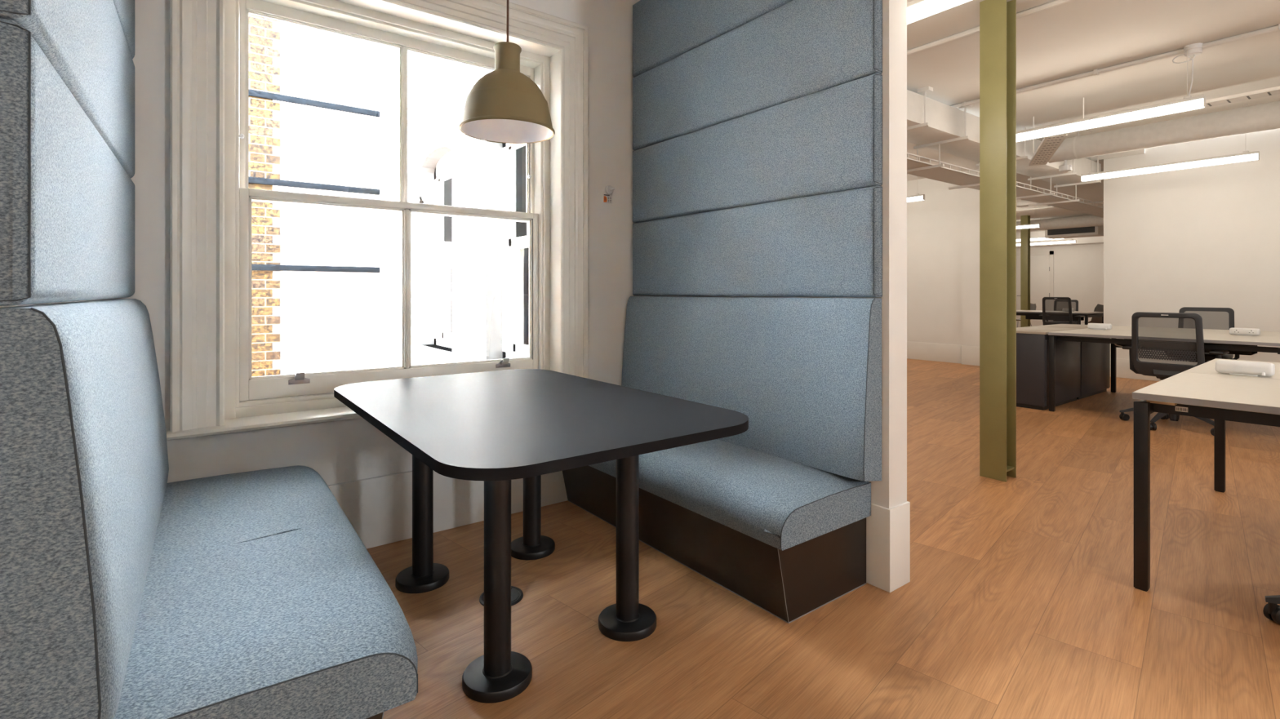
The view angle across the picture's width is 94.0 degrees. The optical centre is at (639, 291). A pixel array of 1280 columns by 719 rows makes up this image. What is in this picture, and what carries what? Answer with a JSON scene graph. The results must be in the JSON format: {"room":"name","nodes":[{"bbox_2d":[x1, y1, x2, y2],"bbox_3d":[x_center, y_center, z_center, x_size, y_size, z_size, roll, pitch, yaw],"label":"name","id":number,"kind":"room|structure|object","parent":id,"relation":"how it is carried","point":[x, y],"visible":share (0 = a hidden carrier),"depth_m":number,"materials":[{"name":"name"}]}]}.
{"room":"open-plan office","nodes":[
{"label":"open-plan office","id":0,"kind":"room"},
{"bbox_2d":[0,297,116,307],"bbox_3d":[-1.427,-0.320,1.425,0.120,2.860,1.550,0,0,-36],"label":"wall","id":1,"kind":"structure","parent":0,"point":[116,298],"depth_m":1.19,"materials":[{"name":"white paint"}]},
{"bbox_2d":[0,17,134,306],"bbox_3d":[-1.362,-0.188,1.482,0.050,0.416,1.533,0,0,-36],"label":"wall panel","id":2,"kind":"object","parent":1,"relation":"attached to","point":[67,202],"visible":1,"depth_m":0.99,"materials":[{"name":"blue fabric"}]},
{"bbox_2d":[0,0,134,177],"bbox_3d":[-1.362,-0.606,1.482,0.050,0.416,1.533,0,0,-36],"label":"wall panel","id":3,"kind":"object","parent":1,"relation":"attached to","point":[84,41],"visible":0.83,"depth_m":1.34,"materials":[{"name":"blue fabric"}]},
{"bbox_2d":[113,0,134,58],"bbox_3d":[-1.362,-1.025,1.482,0.050,0.418,1.533,0,0,-36],"label":"wall panel","id":4,"kind":"object","parent":1,"relation":"attached to","point":[125,9],"visible":0.46,"depth_m":1.93,"materials":[{"name":"blue fabric"}]},
{"bbox_2d":[248,13,418,377],"bbox_3d":[-4.310,0.620,4.330,6.300,6.980,0.300,0,0,-37],"label":"wall","id":5,"kind":"structure","parent":0,"point":[304,322],"depth_m":5.29,"materials":[{"name":"paint"}]},
{"bbox_2d":[248,88,379,117],"bbox_3d":[-3.336,-1.652,4.857,2.290,0.052,0.024,0,0,-37],"label":"strap","id":6,"kind":"object","parent":5,"relation":"attached to","point":[255,93],"visible":0.45,"depth_m":5.20,"materials":[{"name":"grey metal"}]},
{"bbox_2d":[248,176,379,195],"bbox_3d":[-3.336,-0.928,4.857,2.290,0.052,0.024,0,0,-37],"label":"strap","id":7,"kind":"object","parent":5,"relation":"attached to","point":[251,180],"visible":0.44,"depth_m":5.20,"materials":[{"name":"grey metal"}]},
{"bbox_2d":[251,264,379,272],"bbox_3d":[-3.336,-0.205,4.857,2.290,0.052,0.024,0,0,-37],"label":"strap","id":8,"kind":"object","parent":5,"relation":"attached to","point":[254,267],"visible":0.44,"depth_m":5.21,"materials":[{"name":"grey metal"}]},
{"bbox_2d":[116,0,636,485],"bbox_3d":[-1.758,0.620,2.335,4.390,6.980,0.275,0,0,-37],"label":"wall","id":9,"kind":"structure","parent":0,"point":[340,451],"depth_m":2.53,"materials":[{"name":"white paint"}]},
{"bbox_2d":[166,0,588,440],"bbox_3d":[-1.069,-0.451,2.800,1.801,1.978,0.298,0,0,-37],"label":"window","id":10,"kind":"structure","parent":9,"relation":"in","point":[213,390],"depth_m":2.58,"materials":[{"name":"beige paint"}]},
{"bbox_2d":[328,471,568,549],"bbox_3d":[-0.920,0.960,2.779,2.262,0.300,0.020,0,0,-37],"label":"baseboard","id":11,"kind":"structure","parent":9,"relation":"attached to","point":[379,509],"depth_m":2.67,"materials":[{"name":"white paint"}]},
{"bbox_2d":[603,185,614,203],"bbox_3d":[-0.171,-0.547,3.337,0.068,0.098,0.026,0,0,-37],"label":"wall thermostat","id":12,"kind":"object","parent":9,"relation":"attached to","point":[607,193],"visible":1,"depth_m":3.33,"materials":[{"name":"white plastic"}]},
{"bbox_2d":[418,53,492,364],"bbox_3d":[-1.203,0.620,4.885,0.437,6.980,3.140,0,0,-37],"label":"wall","id":13,"kind":"structure","parent":0,"point":[444,85],"depth_m":4.87,"materials":[{"name":"white paint"}]},
{"bbox_2d":[413,146,453,361],"bbox_3d":[-1.778,-0.380,5.429,0.290,1.920,0.940,0,0,-37],"label":"window","id":14,"kind":"structure","parent":13,"relation":"in","point":[436,171],"depth_m":5.74,"materials":[{"name":"white paint"}]},
{"bbox_2d":[480,141,528,360],"bbox_3d":[-0.818,-0.380,4.149,0.290,1.920,0.940,0,0,-37],"label":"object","id":15,"kind":"structure","parent":13,"relation":"in","point":[507,242],"depth_m":4.47,"materials":[{"name":"white paint"}]},
{"bbox_2d":[636,0,910,592],"bbox_3d":[0.503,-0.320,2.870,0.141,2.860,1.581,0,0,-37],"label":"wall","id":16,"kind":"structure","parent":0,"point":[890,492],"depth_m":2.23,"materials":[{"name":"white paint"}]},
{"bbox_2d":[632,0,792,77],"bbox_3d":[0.427,-1.445,2.825,0.050,0.418,1.533,0,0,-37],"label":"wall panel","id":17,"kind":"object","parent":16,"relation":"attached to","point":[664,30],"visible":0.85,"depth_m":3.08,"materials":[{"name":"blue fabric"}]},
{"bbox_2d":[632,185,882,297],"bbox_3d":[0.427,-0.188,2.825,0.050,0.416,1.533,0,0,-37],"label":"wall panel","id":18,"kind":"object","parent":16,"relation":"attached to","point":[830,244],"visible":1,"depth_m":2.60,"materials":[{"name":"blue fabric"}]},
{"bbox_2d":[632,72,882,222],"bbox_3d":[0.427,-0.606,2.825,0.050,0.416,1.533,0,0,-37],"label":"wall panel","id":19,"kind":"object","parent":16,"relation":"attached to","point":[828,140],"visible":0.98,"depth_m":2.60,"materials":[{"name":"blue fabric"}]},
{"bbox_2d":[632,0,882,150],"bbox_3d":[0.427,-1.025,2.825,0.050,0.418,1.533,0,0,-37],"label":"wall panel","id":20,"kind":"object","parent":16,"relation":"attached to","point":[797,49],"visible":0.95,"depth_m":2.64,"materials":[{"name":"blue fabric"}]},
{"bbox_2d":[367,358,1279,718],"bbox_3d":[5.720,1.170,7.540,22.600,0.120,13.200,0,0,-37],"label":"floor","id":21,"kind":"structure","parent":0,"point":[1020,600],"depth_m":2.09,"materials":[{"name":"brown wood"}]},
{"bbox_2d":[0,298,417,718],"bbox_3d":[-1.123,0.566,1.653,0.632,1.088,1.536,0,0,-36],"label":"bench","id":22,"kind":"object","parent":21,"relation":"on","point":[126,592],"visible":1,"depth_m":1.13,"materials":[{"name":"blue fabric"}]},
{"bbox_2d":[0,298,168,718],"bbox_3d":[-1.323,0.364,1.510,0.141,0.681,1.535,0,0,-36],"label":"cushion","id":23,"kind":"object","parent":22,"relation":"on","point":[84,467],"depth_m":0.91,"materials":[{"name":"blue fabric"}]},
{"bbox_2d":[113,465,417,718],"bbox_3d":[-1.133,0.762,1.673,0.626,0.165,1.492,0,0,-36],"label":"seat cushion","id":24,"kind":"object","parent":22,"relation":"on","point":[261,598],"depth_m":1.28,"materials":[{"name":"blue fabric"}]},
{"bbox_2d":[479,586,523,606],"bbox_3d":[-0.503,1.105,2.166,0.156,0.010,0.156,0,0,-37],"label":"socket","id":25,"kind":"object","parent":21,"relation":"on","point":[517,594],"visible":0.26,"depth_m":2.16,"materials":[{"name":"black metal"}]},
{"bbox_2d":[333,368,748,703],"bbox_3d":[-0.443,0.745,2.112,0.948,0.730,1.526,0,0,-37],"label":"table","id":26,"kind":"object","parent":21,"relation":"on","point":[495,428],"visible":1,"depth_m":1.79,"materials":[{"name":"black laminate"}]},
{"bbox_2d":[562,296,881,623],"bbox_3d":[0.224,0.566,2.672,0.547,1.088,1.533,0,0,-37],"label":"bench","id":27,"kind":"object","parent":21,"relation":"on","point":[774,513],"visible":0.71,"depth_m":2.32,"materials":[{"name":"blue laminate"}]},
{"bbox_2d":[588,439,871,551],"bbox_3d":[0.209,0.762,2.687,0.541,0.165,1.492,0,0,-37],"label":"seat cushion","id":28,"kind":"object","parent":27,"relation":"on","point":[772,500],"depth_m":2.20,"materials":[{"name":"blue fabric"}]},
{"bbox_2d":[621,296,881,481],"bbox_3d":[0.392,0.364,2.799,0.126,0.681,1.532,0,0,-37],"label":"cushion","id":29,"kind":"object","parent":27,"relation":"on","point":[805,373],"depth_m":2.48,"materials":[{"name":"blue fabric"}]},
{"bbox_2d":[979,0,1016,482],"bbox_3d":[2.149,-0.320,3.581,0.142,2.860,0.146,0,0,-37],"label":"steel column","id":30,"kind":"structure","parent":21,"relation":"on","point":[997,18],"depth_m":3.56,"materials":[{"name":"green metal"}]},
{"bbox_2d":[1020,215,1030,327],"bbox_3d":[8.837,-0.320,13.669,0.142,2.860,0.146,0,0,-37],"label":"steel column","id":31,"kind":"structure","parent":21,"relation":"on","point":[1024,220],"depth_m":13.65,"materials":[{"name":"metal"}]},
{"bbox_2d":[1016,303,1035,327],"bbox_3d":[8.980,0.681,14.039,0.560,0.863,0.460,0,0,6],"label":"shell chair","id":32,"kind":"object","parent":21,"relation":"on","point":[1033,306],"visible":0.25,"depth_m":14.01,"materials":[{"name":"grey plastic"}]},
{"bbox_2d":[1016,326,1079,410],"bbox_3d":[4.006,0.743,6.021,0.922,0.734,0.472,0,0,-37],"label":"storage cabinet","id":33,"kind":"object","parent":21,"relation":"on","point":[1032,342],"visible":0.66,"depth_m":5.71,"materials":[{"name":"metal"}]},
{"bbox_2d":[1016,310,1103,324],"bbox_3d":[7.521,0.743,12.055,1.001,0.735,2.838,0,0,-37],"label":"desk","id":34,"kind":"object","parent":21,"relation":"on","point":[1029,314],"visible":0.2,"depth_m":11.28,"materials":[{"name":"black metal"}]},
{"bbox_2d":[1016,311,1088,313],"bbox_3d":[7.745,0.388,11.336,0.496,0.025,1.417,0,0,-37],"label":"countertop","id":35,"kind":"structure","parent":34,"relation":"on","point":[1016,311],"depth_m":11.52,"materials":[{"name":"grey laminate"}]},
{"bbox_2d":[1025,315,1084,320],"bbox_3d":[7.963,0.492,11.466,0.300,0.085,0.870,0,0,-37],"label":"basket","id":36,"kind":"object","parent":34,"relation":"on","point":[1037,317],"depth_m":11.54,"materials":[{"name":"black metal"}]},
{"bbox_2d":[1016,310,1102,312],"bbox_3d":[8.149,0.388,11.638,0.496,0.025,1.417,0,0,-37],"label":"countertop","id":37,"kind":"structure","parent":34,"relation":"on","point":[1016,310],"depth_m":12.02,"materials":[{"name":"grey laminate"}]},
{"bbox_2d":[1039,297,1084,325],"bbox_3d":[7.444,0.600,10.558,0.676,1.020,0.669,0,0,-37],"label":"office chair","id":38,"kind":"object","parent":21,"relation":"on","point":[1055,310],"visible":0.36,"depth_m":10.39,"materials":[{"name":"grey plastic"}]},
{"bbox_2d":[1035,324,1110,399],"bbox_3d":[4.746,0.743,6.576,0.922,0.734,0.472,0,0,-37],"label":"storage cabinet","id":39,"kind":"object","parent":21,"relation":"on","point":[1095,357],"visible":0.42,"depth_m":6.37,"materials":[{"name":"metal"}]},
{"bbox_2d":[1071,299,1078,324],"bbox_3d":[8.792,0.637,12.394,0.676,0.945,0.669,0,0,-37],"label":"office chair","id":40,"kind":"object","parent":21,"relation":"on","point":[1074,303],"visible":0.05,"depth_m":12.41,"materials":[{"name":"grey plastic"}]},
{"bbox_2d":[1080,303,1103,323],"bbox_3d":[9.790,0.681,12.770,0.460,0.863,0.560,0,0,2],"label":"office chair","id":41,"kind":"object","parent":21,"relation":"on","point":[1099,308],"visible":0.2,"depth_m":12.56,"materials":[{"name":"black plastic"}]},
{"bbox_2d":[1048,325,1279,412],"bbox_3d":[5.863,0.743,4.324,1.831,0.735,4.438,0,0,-37],"label":"desk","id":42,"kind":"object","parent":21,"relation":"on","point":[1120,336],"visible":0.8,"depth_m":5.29,"materials":[{"name":"grey laminate"}]},
{"bbox_2d":[1087,323,1111,329],"bbox_3d":[4.562,0.344,5.922,0.088,0.062,0.185,0,0,-37],"label":"module","id":43,"kind":"object","parent":42,"relation":"on","point":[1091,326],"visible":1,"depth_m":5.90,"materials":[{"name":"white plastic"}]},
{"bbox_2d":[1050,328,1279,346],"bbox_3d":[4.607,0.388,5.232,0.911,0.025,1.477,0,0,-37],"label":"countertop","id":44,"kind":"structure","parent":42,"relation":"on","point":[1088,331],"depth_m":5.09,"materials":[{"name":"grey laminate"}]},
{"bbox_2d":[1084,325,1279,337],"bbox_3d":[5.343,0.388,5.784,0.911,0.025,1.477,0,0,-37],"label":"countertop","id":45,"kind":"structure","parent":42,"relation":"on","point":[1113,327],"depth_m":5.62,"materials":[{"name":"grey laminate"}]},
{"bbox_2d":[1114,338,1257,355],"bbox_3d":[4.991,0.492,5.487,0.300,0.085,0.930,0,0,-37],"label":"basket","id":46,"kind":"object","parent":42,"relation":"on","point":[1231,352],"depth_m":5.16,"materials":[{"name":"black metal"}]},
{"bbox_2d":[1229,328,1260,335],"bbox_3d":[5.223,0.344,5.148,0.088,0.062,0.185,0,0,-37],"label":"module","id":47,"kind":"object","parent":42,"relation":"on","point":[1238,331],"visible":1,"depth_m":5.12,"materials":[{"name":"white plastic"}]},
{"bbox_2d":[1231,328,1257,333],"bbox_3d":[5.190,0.339,5.124,0.007,0.039,0.161,0,0,-37],"label":"socket","id":48,"kind":"object","parent":47,"relation":"attached to","point":[1233,331],"depth_m":5.12,"materials":[{"name":"white plastic"}]},
{"bbox_2d":[1119,311,1229,435],"bbox_3d":[4.382,0.637,4.924,0.676,0.945,0.669,0,0,-37],"label":"office chair","id":49,"kind":"object","parent":21,"relation":"on","point":[1166,344],"visible":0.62,"depth_m":4.77,"materials":[{"name":"grey plastic"}]},
{"bbox_2d":[1132,358,1279,591],"bbox_3d":[2.999,0.743,2.235,1.801,0.735,1.448,0,0,-39],"label":"desk","id":50,"kind":"object","parent":21,"relation":"on","point":[1201,391],"visible":0.92,"depth_m":2.22,"materials":[{"name":"grey laminate"}]},
{"bbox_2d":[1133,372,1279,414],"bbox_3d":[2.647,0.388,1.951,0.896,0.025,1.447,0,0,-39],"label":"countertop","id":51,"kind":"structure","parent":50,"relation":"on","point":[1218,388],"depth_m":2.31,"materials":[{"name":"grey laminate"}]},
{"bbox_2d":[1182,358,1279,379],"bbox_3d":[3.351,0.388,2.518,0.896,0.025,1.447,0,0,-39],"label":"countertop","id":52,"kind":"structure","parent":50,"relation":"on","point":[1209,367],"depth_m":2.86,"materials":[{"name":"grey laminate"}]},
{"bbox_2d":[1215,360,1275,376],"bbox_3d":[2.718,0.344,2.682,0.088,0.062,0.185,0,0,-39],"label":"module","id":53,"kind":"object","parent":50,"relation":"on","point":[1233,367],"visible":1,"depth_m":2.66,"materials":[{"name":"white plastic"}]},
{"bbox_2d":[1178,306,1239,362],"bbox_3d":[5.832,0.637,6.174,0.676,0.945,0.669,0,0,-37],"label":"office chair","id":54,"kind":"object","parent":21,"relation":"on","point":[1215,318],"visible":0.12,"depth_m":6.26,"materials":[{"name":"grey plastic"}]},
{"bbox_2d":[1262,595,1279,624],"bbox_3d":[2.355,0.637,1.790,0.676,0.945,0.669,0,0,-43],"label":"office chair","id":55,"kind":"object","parent":21,"relation":"on","point":[1271,611],"visible":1,"depth_m":1.99,"materials":[{"name":"grey plastic"}]},
{"bbox_2d":[906,168,979,346],"bbox_3d":[4.695,-0.370,9.740,0.300,2.960,2.250,0,0,-37],"label":"wall","id":56,"kind":"structure","parent":0,"point":[943,228],"depth_m":9.46,"materials":[{"name":"white paint"}]},
{"bbox_2d":[906,341,979,365],"bbox_3d":[4.604,0.968,9.665,0.095,0.285,2.260,0,0,-37],"label":"baseboard","id":57,"kind":"structure","parent":56,"relation":"attached to","point":[953,353],"depth_m":9.44,"materials":[{"name":"white paint"}]},
{"bbox_2d":[1016,243,1103,324],"bbox_3d":[12.765,-0.320,16.480,0.200,2.860,6.150,0,0,-37],"label":"wall","id":58,"kind":"structure","parent":0,"point":[1078,269],"depth_m":16.79,"materials":[{"name":"white paint"}]},
{"bbox_2d":[1016,250,1053,327],"bbox_3d":[11.648,-0.040,17.736,0.080,2.300,1.120,0,0,-37],"label":"door","id":59,"kind":"structure","parent":58,"relation":"in","point":[1042,267],"depth_m":17.60,"materials":[{"name":"white paint"}]},
{"bbox_2d":[1016,231,1103,248],"bbox_3d":[12.485,-1.540,16.270,0.500,0.420,6.150,0,0,-37],"label":"trim","id":60,"kind":"structure","parent":58,"relation":"attached to","point":[1087,240],"depth_m":16.70,"materials":[{"name":"white paint"}]},
{"bbox_2d":[1016,148,1144,232],"bbox_3d":[8.580,-1.870,13.560,10.800,0.240,7.000,0,0,-37],"label":"ceiling","id":61,"kind":"structure","parent":0,"point":[1092,192],"depth_m":10.63,"materials":[{"name":"white paint"}]},
{"bbox_2d":[1016,222,1039,229],"bbox_3d":[7.548,-1.520,12.486,0.058,0.458,1.444,0,0,-37],"label":"lamp","id":62,"kind":"object","parent":61,"relation":"hanging from","point":[1034,224],"visible":0.41,"depth_m":12.05,"materials":[{"name":"white plastic"}]},
{"bbox_2d":[1016,236,1064,241],"bbox_3d":[9.864,-1.520,15.048,0.058,0.458,1.444,0,0,-37],"label":"lamp","id":63,"kind":"object","parent":61,"relation":"hanging from","point":[1038,237],"visible":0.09,"depth_m":14.90,"materials":[{"name":"white plastic"}]},
{"bbox_2d":[1016,239,1075,245],"bbox_3d":[10.994,-1.520,16.208,0.058,0.458,1.444,0,0,-37],"label":"lamp","id":64,"kind":"object","parent":61,"relation":"hanging from","point":[1071,241],"visible":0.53,"depth_m":16.04,"materials":[{"name":"white plastic"}]},
{"bbox_2d":[1016,214,1103,231],"bbox_3d":[9.630,-1.605,13.910,0.260,0.290,5.500,0,0,-37],"label":"duct","id":65,"kind":"object","parent":61,"relation":"hanging from","point":[1090,220],"visible":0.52,"depth_m":13.59,"materials":[{"name":"white metal"}]},
{"bbox_2d":[1016,200,1103,210],"bbox_3d":[7.900,-1.736,12.800,0.028,0.028,6.000,0,0,-37],"label":"conduit","id":66,"kind":"object","parent":61,"relation":"attached to","point":[1100,201],"visible":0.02,"depth_m":12.27,"materials":[{"name":"white metal"}]},
{"bbox_2d":[1044,226,1103,239],"bbox_3d":[10.188,-1.520,13.985,0.518,0.460,1.050,0,0,-37],"label":"air conditioner","id":67,"kind":"object","parent":61,"relation":"hanging from","point":[1094,231],"visible":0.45,"depth_m":13.81,"materials":[{"name":"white metal"}]},
{"bbox_2d":[1047,226,1094,235],"bbox_3d":[9.993,-1.440,13.838,0.006,0.180,0.930,0,0,-37],"label":"grille","id":68,"kind":"object","parent":67,"relation":"attached to","point":[1083,230],"depth_m":13.78,"materials":[{"name":"black metal"}]},
{"bbox_2d":[906,0,1279,150],"bbox_3d":[3.036,-1.870,3.652,4.860,0.240,10.200,0,0,-37],"label":"ceiling","id":69,"kind":"structure","parent":0,"point":[1076,37],"depth_m":4.36,"materials":[{"name":"white paint"}]},
{"bbox_2d":[906,0,970,24],"bbox_3d":[1.156,-1.520,3.017,0.058,0.458,1.444,0,0,-37],"label":"lamp","id":70,"kind":"object","parent":69,"relation":"hanging from","point":[917,10],"visible":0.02,"depth_m":2.76,"materials":[{"name":"white plastic"}]},
{"bbox_2d":[906,0,1074,55],"bbox_3d":[2.682,-1.730,3.324,0.046,0.040,9.900,0,0,-37],"label":"conduit","id":71,"kind":"object","parent":69,"relation":"attached to","point":[1056,2],"visible":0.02,"depth_m":3.95,"materials":[{"name":"white metal"}]},
{"bbox_2d":[906,85,1101,187],"bbox_3d":[3.310,-1.637,6.045,6.750,0.425,0.540,0,0,-37],"label":"air duct","id":72,"kind":"object","parent":69,"relation":"attached to","point":[931,123],"visible":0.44,"depth_m":5.75,"materials":[{"name":"white metal"}]},
{"bbox_2d":[1028,116,1067,165],"bbox_3d":[3.994,-1.564,5.888,0.185,0.371,1.360,0,0,28],"label":"tray","id":73,"kind":"object","parent":69,"relation":"hanging from","point":[1049,145],"visible":0.97,"depth_m":5.82,"materials":[{"name":"white paint"}]},
{"bbox_2d":[1016,44,1205,142],"bbox_3d":[3.509,-1.520,4.738,0.058,0.458,1.444,0,0,-37],"label":"lamp","id":74,"kind":"object","parent":69,"relation":"hanging from","point":[1188,103],"visible":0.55,"depth_m":4.53,"materials":[{"name":"white metal"}]},
{"bbox_2d":[1016,98,1204,142],"bbox_3d":[3.509,-1.321,4.738,0.056,0.057,1.432,0,0,-37],"label":"diffuser","id":75,"kind":"object","parent":74,"relation":"attached to","point":[1184,104],"depth_m":4.55,"materials":[{"name":"white plastic"}]},
{"bbox_2d":[950,23,1279,107],"bbox_3d":[3.922,-1.730,4.254,0.046,0.040,9.900,0,0,-37],"label":"conduit","id":76,"kind":"object","parent":69,"relation":"attached to","point":[1095,72],"visible":0.5,"depth_m":4.49,"materials":[{"name":"white metal"}]},
{"bbox_2d":[1172,42,1202,95],"bbox_3d":[3.916,-1.565,4.263,0.104,0.371,0.165,0,0,-37],"label":"ceiling rose","id":77,"kind":"object","parent":76,"relation":"attached to","point":[1194,49],"visible":0.98,"depth_m":4.22,"materials":[{"name":"white plastic"}]},
{"bbox_2d":[1062,85,1279,133],"bbox_3d":[4.990,-1.619,4.130,0.150,0.261,3.620,0,0,-37],"label":"tray","id":78,"kind":"object","parent":69,"relation":"hanging from","point":[1272,91],"visible":0.35,"depth_m":4.57,"materials":[{"name":"white paint"}]},
{"bbox_2d":[906,75,1279,181],"bbox_3d":[6.000,-1.920,5.875,2.550,0.140,10.200,0,0,-37],"label":"ceiling","id":79,"kind":"structure","parent":0,"point":[929,153],"depth_m":6.25,"materials":[{"name":"white paint"}]},
{"bbox_2d":[906,193,924,202],"bbox_3d":[3.548,-1.571,8.936,0.058,0.559,1.444,0,0,-37],"label":"lamp","id":80,"kind":"object","parent":79,"relation":"hanging from","point":[917,197],"visible":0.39,"depth_m":8.43,"materials":[{"name":"white plastic"}]},
{"bbox_2d":[906,195,922,202],"bbox_3d":[3.548,-1.321,8.936,0.056,0.057,1.432,0,0,-37],"label":"diffuser","id":81,"kind":"object","parent":80,"relation":"attached to","point":[909,198],"depth_m":8.45,"materials":[{"name":"white plastic"}]},
{"bbox_2d":[906,144,1103,217],"bbox_3d":[4.242,-1.315,7.094,9.500,0.218,0.600,0,0,-37],"label":"cable tray","id":82,"kind":"object","parent":79,"relation":"hanging from","point":[939,172],"visible":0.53,"depth_m":6.86,"materials":[{"name":"silver metal"}]},
{"bbox_2d":[1048,100,1279,163],"bbox_3d":[5.998,-1.642,4.736,0.248,0.412,4.780,0,0,-37],"label":"duct","id":83,"kind":"object","parent":79,"relation":"hanging from","point":[1262,117],"visible":0.95,"depth_m":5.73,"materials":[{"name":"white metal"}]},
{"bbox_2d":[1058,160,1072,172],"bbox_3d":[4.644,-1.379,6.508,0.120,0.119,0.120,0,0,-37],"label":"sensor","id":84,"kind":"object","parent":83,"relation":"hanging from","point":[1065,167],"visible":1,"depth_m":6.47,"materials":[{"name":"white plastic"}]},
{"bbox_2d":[1080,103,1259,182],"bbox_3d":[5.590,-1.571,6.380,0.058,0.559,1.444,0,0,-37],"label":"lamp","id":85,"kind":"object","parent":79,"relation":"hanging from","point":[1245,156],"visible":0.98,"depth_m":6.28,"materials":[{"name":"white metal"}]},
{"bbox_2d":[1081,153,1257,181],"bbox_3d":[5.590,-1.321,6.380,0.056,0.057,1.432,0,0,-37],"label":"diffuser","id":86,"kind":"object","parent":85,"relation":"attached to","point":[1237,157],"depth_m":6.30,"materials":[{"name":"white plastic"}]},
{"bbox_2d":[1103,128,1279,362],"bbox_3d":[8.178,-0.440,5.274,0.185,3.100,6.625,0,0,-37],"label":"wall","id":87,"kind":"structure","parent":0,"point":[1208,236],"depth_m":7.15,"materials":[{"name":"white paint"}]},
{"bbox_2d":[1110,358,1160,381],"bbox_3d":[8.094,0.988,5.221,0.015,0.245,6.640,0,0,-37],"label":"baseboard","id":88,"kind":"structure","parent":87,"relation":"attached to","point":[1123,371],"depth_m":7.66,"materials":[{"name":"white paint"}]},
{"bbox_3d":[0.326,-1.870,-0.443,4.390,0.240,6.900,0,0,-37],"label":"ceiling","id":89,"kind":"structure","parent":0,"visible":0},
{"bbox_2d":[458,0,555,143],"bbox_3d":[-0.483,-1.167,2.176,0.342,1.167,0.342,0,0,-37],"label":"pendant lamp","id":90,"kind":"object","parent":89,"relation":"hanging from","point":[505,105],"visible":1,"depth_m":2.10,"materials":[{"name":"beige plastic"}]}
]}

